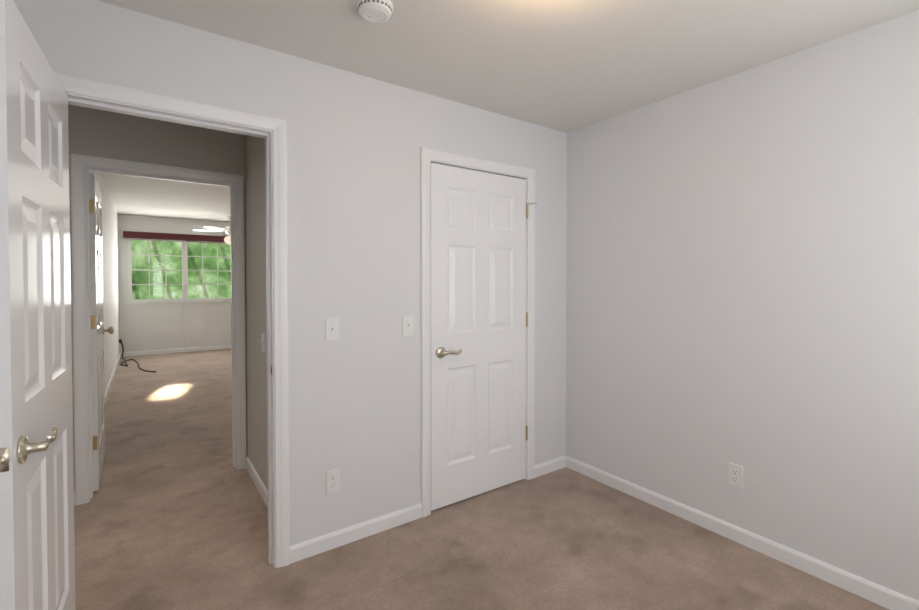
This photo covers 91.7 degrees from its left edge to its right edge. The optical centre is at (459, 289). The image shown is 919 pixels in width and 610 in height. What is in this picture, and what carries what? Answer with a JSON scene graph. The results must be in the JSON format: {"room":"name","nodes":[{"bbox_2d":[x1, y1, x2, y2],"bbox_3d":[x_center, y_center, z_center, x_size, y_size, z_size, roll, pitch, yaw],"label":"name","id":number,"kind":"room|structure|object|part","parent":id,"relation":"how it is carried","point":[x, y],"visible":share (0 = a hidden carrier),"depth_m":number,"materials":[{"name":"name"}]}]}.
{"room":"empty bedroom","nodes":[
{"label":"empty bedroom","id":0,"kind":"room"},
{"bbox_2d":[89,172,119,393],"bbox_3d":[-4.333,-0.081,5.375,0.120,2.670,6.500,-1,1,-35],"label":"wall","id":1,"kind":"structure","parent":0,"point":[110,271],"depth_m":5.93,"materials":[{"name":"paint"}]},
{"bbox_2d":[104,353,119,403],"bbox_3d":[-4.240,1.215,5.380,0.013,0.078,6.367,-1,1,-35],"label":"baseboard","id":2,"kind":"structure","parent":1,"relation":"attached to","point":[110,382],"depth_m":5.85,"materials":[{"name":"white wood"}]},
{"bbox_2d":[68,104,246,491],"bbox_3d":[-0.754,-0.055,3.848,4.740,2.670,0.120,-1,1,-35],"label":"wall","id":3,"kind":"structure","parent":0,"point":[104,134],"depth_m":2.88,"materials":[{"name":"paint"}]},
{"bbox_2d":[89,199,96,449],"bbox_3d":[-2.318,0.228,2.807,0.044,1.603,0.035,-1,1,-36],"label":"door hinges","id":4,"kind":"object","parent":3,"relation":"attached to","point":[91,211],"visible":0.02,"depth_m":2.82,"materials":[{"name":"gold metal"}]},
{"bbox_2d":[89,173,113,490],"bbox_3d":[-2.561,0.271,3.154,0.170,2.018,0.813,-1,1,-36],"label":"door","id":5,"kind":"structure","parent":3,"relation":"in","point":[97,335],"depth_m":2.90,"materials":[{"name":"white paint"},{"name":"wood"},{"name":"satin brass nickel"}]},
{"bbox_3d":[-2.769,0.317,3.439,0.170,0.066,0.108,-1,1,-36],"label":"handle","id":6,"kind":"part","parent":5,"relation":"part of","materials":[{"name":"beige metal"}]},
{"bbox_2d":[70,154,245,505],"bbox_3d":[-1.963,0.241,2.990,0.944,2.107,0.138,-1,1,-35],"label":"door frame","id":7,"kind":"structure","parent":3,"relation":"attached to","point":[78,163],"depth_m":2.76,"materials":[{"name":"white wood"}]},
{"bbox_2d":[101,173,229,221],"bbox_3d":[-2.553,-1.377,6.607,4.475,0.120,6.500,-1,1,-35],"label":"ceiling","id":8,"kind":"structure","parent":0,"point":[137,196],"depth_m":6.46,"materials":[{"name":"paint"}]},
{"bbox_2d":[193,217,230,244],"bbox_3d":[-4.563,-1.083,8.159,0.839,0.520,0.856,0,1,13],"label":"ceiling fan","id":9,"kind":"object","parent":8,"relation":"hanging from","point":[213,229],"depth_m":8.25,"materials":[{"name":"white plastic"}]},
{"bbox_3d":[-4.651,-1.096,8.296,0.590,0.034,0.149,0,1,-5],"label":"far ceiling fan blade","id":10,"kind":"part","parent":9,"relation":"part of","materials":[{"name":"white"}]},
{"bbox_3d":[-4.271,-0.912,8.353,0.250,0.170,0.250,-1,1,-35],"label":"globe of the far ceiling fan","id":11,"kind":"part","parent":9,"relation":"part of","materials":[{"name":"white glass"}]},
{"bbox_2d":[118,214,230,352],"bbox_3d":[-4.391,-0.146,9.236,4.235,2.670,0.120,-1,1,-35],"label":"wall","id":12,"kind":"structure","parent":0,"point":[151,328],"depth_m":8.37,"materials":[{"name":"paint"}]},
{"bbox_2d":[120,344,230,356],"bbox_3d":[-4.353,1.150,9.204,4.235,0.078,0.013,-1,1,-35],"label":"baseboard","id":13,"kind":"structure","parent":12,"relation":"attached to","point":[162,351],"depth_m":8.46,"materials":[{"name":"white wood"}]},
{"bbox_2d":[126,238,230,346],"bbox_3d":[-5.269,0.067,8.568,1.816,2.065,0.144,-1,1,-35],"label":"window","id":14,"kind":"structure","parent":12,"relation":"in","point":[185,300],"depth_m":8.52,"materials":[{"name":"white plastic"}]},
{"bbox_2d":[123,231,226,241],"bbox_3d":[-5.237,-0.992,8.505,1.876,0.115,0.073,-1,1,-35],"label":"blind","id":15,"kind":"object","parent":14,"relation":"attached to","point":[163,236],"visible":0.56,"depth_m":8.36,"materials":[{"name":"red"}]},
{"bbox_3d":[-5.291,-0.366,8.591,1.646,1.090,0.004,-1,1,-35],"label":"glass","id":16,"kind":"part","parent":14,"relation":"part of","materials":[{"name":"clear glass"}]},
{"bbox_3d":[-5.256,0.083,8.516,0.018,2.035,0.043,-1,1,-35],"label":"cord","id":17,"kind":"part","parent":14,"relation":"part of","materials":[{"name":"white plastic"}]},
{"bbox_2d":[245,135,267,490],"bbox_3d":[-1.146,0.090,2.766,0.120,2.417,1.200,-1,1,-35],"label":"wall","id":18,"kind":"structure","parent":0,"point":[255,209],"depth_m":2.93,"materials":[{"name":"paint"}]},
{"bbox_2d":[246,456,267,507],"bbox_3d":[-1.200,1.260,2.748,0.013,0.078,1.200,-1,1,-35],"label":"baseboard","id":19,"kind":"structure","parent":18,"relation":"attached to","point":[257,481],"depth_m":2.89,"materials":[{"name":"white wood"}]},
{"bbox_2d":[260,333,264,351],"bbox_3d":[-1.221,0.329,2.754,0.020,0.115,0.070,-1,1,-35],"label":"light switch","id":20,"kind":"object","parent":18,"relation":"attached to","point":[262,341],"visible":0.98,"depth_m":2.74,"materials":[{"name":"white plastic"}]},
{"bbox_2d":[13,0,566,545],"bbox_3d":[-0.546,0.096,2.381,3.387,2.417,0.120,-1,1,-35],"label":"wall","id":21,"kind":"structure","parent":0,"point":[355,142],"depth_m":2.29,"materials":[{"name":"paint"}]},
{"bbox_2d":[0,0,75,609],"bbox_3d":[-1.272,0.301,1.359,0.139,2.018,0.782,-1,1,-33],"label":"hall door","id":22,"kind":"structure","parent":21,"relation":"in","point":[37,556],"depth_m":1.23,"materials":[{"name":"white paint"},{"name":"wood"},{"name":"satin brass nickel"}]},
{"bbox_3d":[-1.114,0.396,1.115,0.139,0.068,0.198,-1,1,-33],"label":"handle","id":23,"kind":"part","parent":22,"relation":"part of","materials":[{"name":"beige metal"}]},
{"bbox_2d":[55,73,289,567],"bbox_3d":[-1.206,0.259,1.909,0.879,2.107,0.138,-1,1,-35],"label":"door frame","id":24,"kind":"structure","parent":21,"relation":"attached to","point":[276,126],"depth_m":2.08,"materials":[{"name":"white wood"}]},
{"bbox_2d":[325,318,338,340],"bbox_3d":[-0.635,0.202,2.235,0.070,0.115,0.020,-1,1,-35],"label":"light switch","id":25,"kind":"object","parent":21,"relation":"attached to","point":[331,329],"visible":1,"depth_m":2.24,"materials":[{"name":"white plastic"}]},
{"bbox_2d":[326,469,339,493],"bbox_3d":[-0.639,0.971,2.254,0.070,0.115,0.007,-1,1,-35],"label":"outlet","id":26,"kind":"object","parent":21,"relation":"attached to","point":[330,481],"visible":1,"depth_m":2.25,"materials":[{"name":"white plastic"}]},
{"bbox_2d":[289,503,421,563],"bbox_3d":[-0.515,1.267,2.342,0.729,0.078,0.013,-1,1,-35],"label":"baseboard","id":27,"kind":"structure","parent":21,"relation":"attached to","point":[321,544],"depth_m":2.31,"materials":[{"name":"white wood"}]},
{"bbox_2d":[402,315,413,335],"bbox_3d":[-0.282,0.203,2.484,0.070,0.115,0.020,-1,1,-35],"label":"light switch","id":28,"kind":"object","parent":21,"relation":"attached to","point":[407,325],"visible":1,"depth_m":2.48,"materials":[{"name":"white plastic"}]},
{"bbox_2d":[420,147,534,516],"bbox_3d":[0.108,0.267,2.846,0.796,2.060,0.120,-1,1,-35],"label":"door frame","id":29,"kind":"structure","parent":21,"relation":"attached to","point":[471,168],"depth_m":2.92,"materials":[{"name":"white wood"}]},
{"bbox_2d":[431,163,537,510],"bbox_3d":[0.152,0.277,2.813,0.803,2.018,0.159,-1,1,-35],"label":"closet door","id":30,"kind":"structure","parent":21,"relation":"in","point":[479,427],"depth_m":2.77,"materials":[{"name":"white wood"}]},
{"bbox_3d":[-0.100,0.370,2.648,0.198,0.068,0.139,-1,1,-35],"label":"handle","id":31,"kind":"part","parent":30,"relation":"part of","materials":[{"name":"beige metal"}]},
{"bbox_2d":[534,455,565,477],"bbox_3d":[0.644,1.253,3.159,0.328,0.078,0.013,-1,1,-35],"label":"baseboard","id":32,"kind":"structure","parent":21,"relation":"attached to","point":[549,466],"depth_m":3.15,"materials":[{"name":"white wood"}]},
{"bbox_2d":[74,348,888,609],"bbox_3d":[-1.434,1.313,4.835,4.740,0.100,10.760,-1,1,-35],"label":"floor","id":33,"kind":"structure","parent":0,"point":[172,514],"depth_m":2.26,"materials":[{"name":"carpet"}]},
{"bbox_2d":[119,339,155,371],"bbox_3d":[-5.246,1.057,7.236,0.508,0.328,1.917,-1,1,-35],"label":"cable","id":34,"kind":"object","parent":33,"relation":"on","point":[125,360],"visible":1,"depth_m":7.41,"materials":[{"name":"black rubber"}]},
{"bbox_2d":[98,0,918,132],"bbox_3d":[-0.080,-1.161,1.698,3.387,0.120,4.140,-1,1,-35],"label":"ceiling","id":35,"kind":"structure","parent":0,"point":[566,66],"depth_m":1.97,"materials":[{"name":"paint"}]},
{"bbox_2d":[357,0,392,22],"bbox_3d":[-0.328,-1.080,1.733,0.140,0.042,0.140,-1,1,-35],"label":"smoke detector","id":36,"kind":"object","parent":35,"relation":"attached to","point":[376,12],"visible":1,"depth_m":1.71,"materials":[{"name":"white plastic"}]},
{"bbox_2d":[358,0,391,17],"bbox_3d":[-0.328,-1.072,1.733,0.131,0.026,0.131,-1,1,-35],"label":"vents","id":37,"kind":"object","parent":36,"relation":"attached to","point":[389,7],"visible":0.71,"depth_m":1.68,"materials":[{"name":"grey plastic"}]},
{"bbox_2d":[566,9,918,600],"bbox_3d":[1.636,0.101,2.121,0.120,2.417,2.820,-1,1,-35],"label":"wall","id":38,"kind":"structure","parent":0,"point":[742,268],"depth_m":2.19,"materials":[{"name":"paint"}]},
{"bbox_2d":[728,462,742,488],"bbox_3d":[1.432,0.966,2.315,0.007,0.115,0.070,-1,1,-35],"label":"outlet","id":39,"kind":"object","parent":38,"relation":"attached to","point":[732,470],"visible":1,"depth_m":2.31,"materials":[{"name":"white plastic"}]},
{"bbox_2d":[566,456,918,609],"bbox_3d":[1.550,1.270,2.147,0.013,0.078,2.687,-1,1,-35],"label":"baseboard","id":40,"kind":"structure","parent":38,"relation":"attached to","point":[885,597],"depth_m":2.21,"materials":[{"name":"white wood"}]},
{"label":"outside","id":41,"kind":"structure","parent":0,"visible":0},
{"bbox_2d":[131,240,230,299],"bbox_3d":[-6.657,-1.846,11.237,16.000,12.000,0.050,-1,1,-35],"label":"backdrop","id":42,"kind":"structure","parent":41,"point":[210,278],"depth_m":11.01,"materials":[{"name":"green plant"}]}
]}

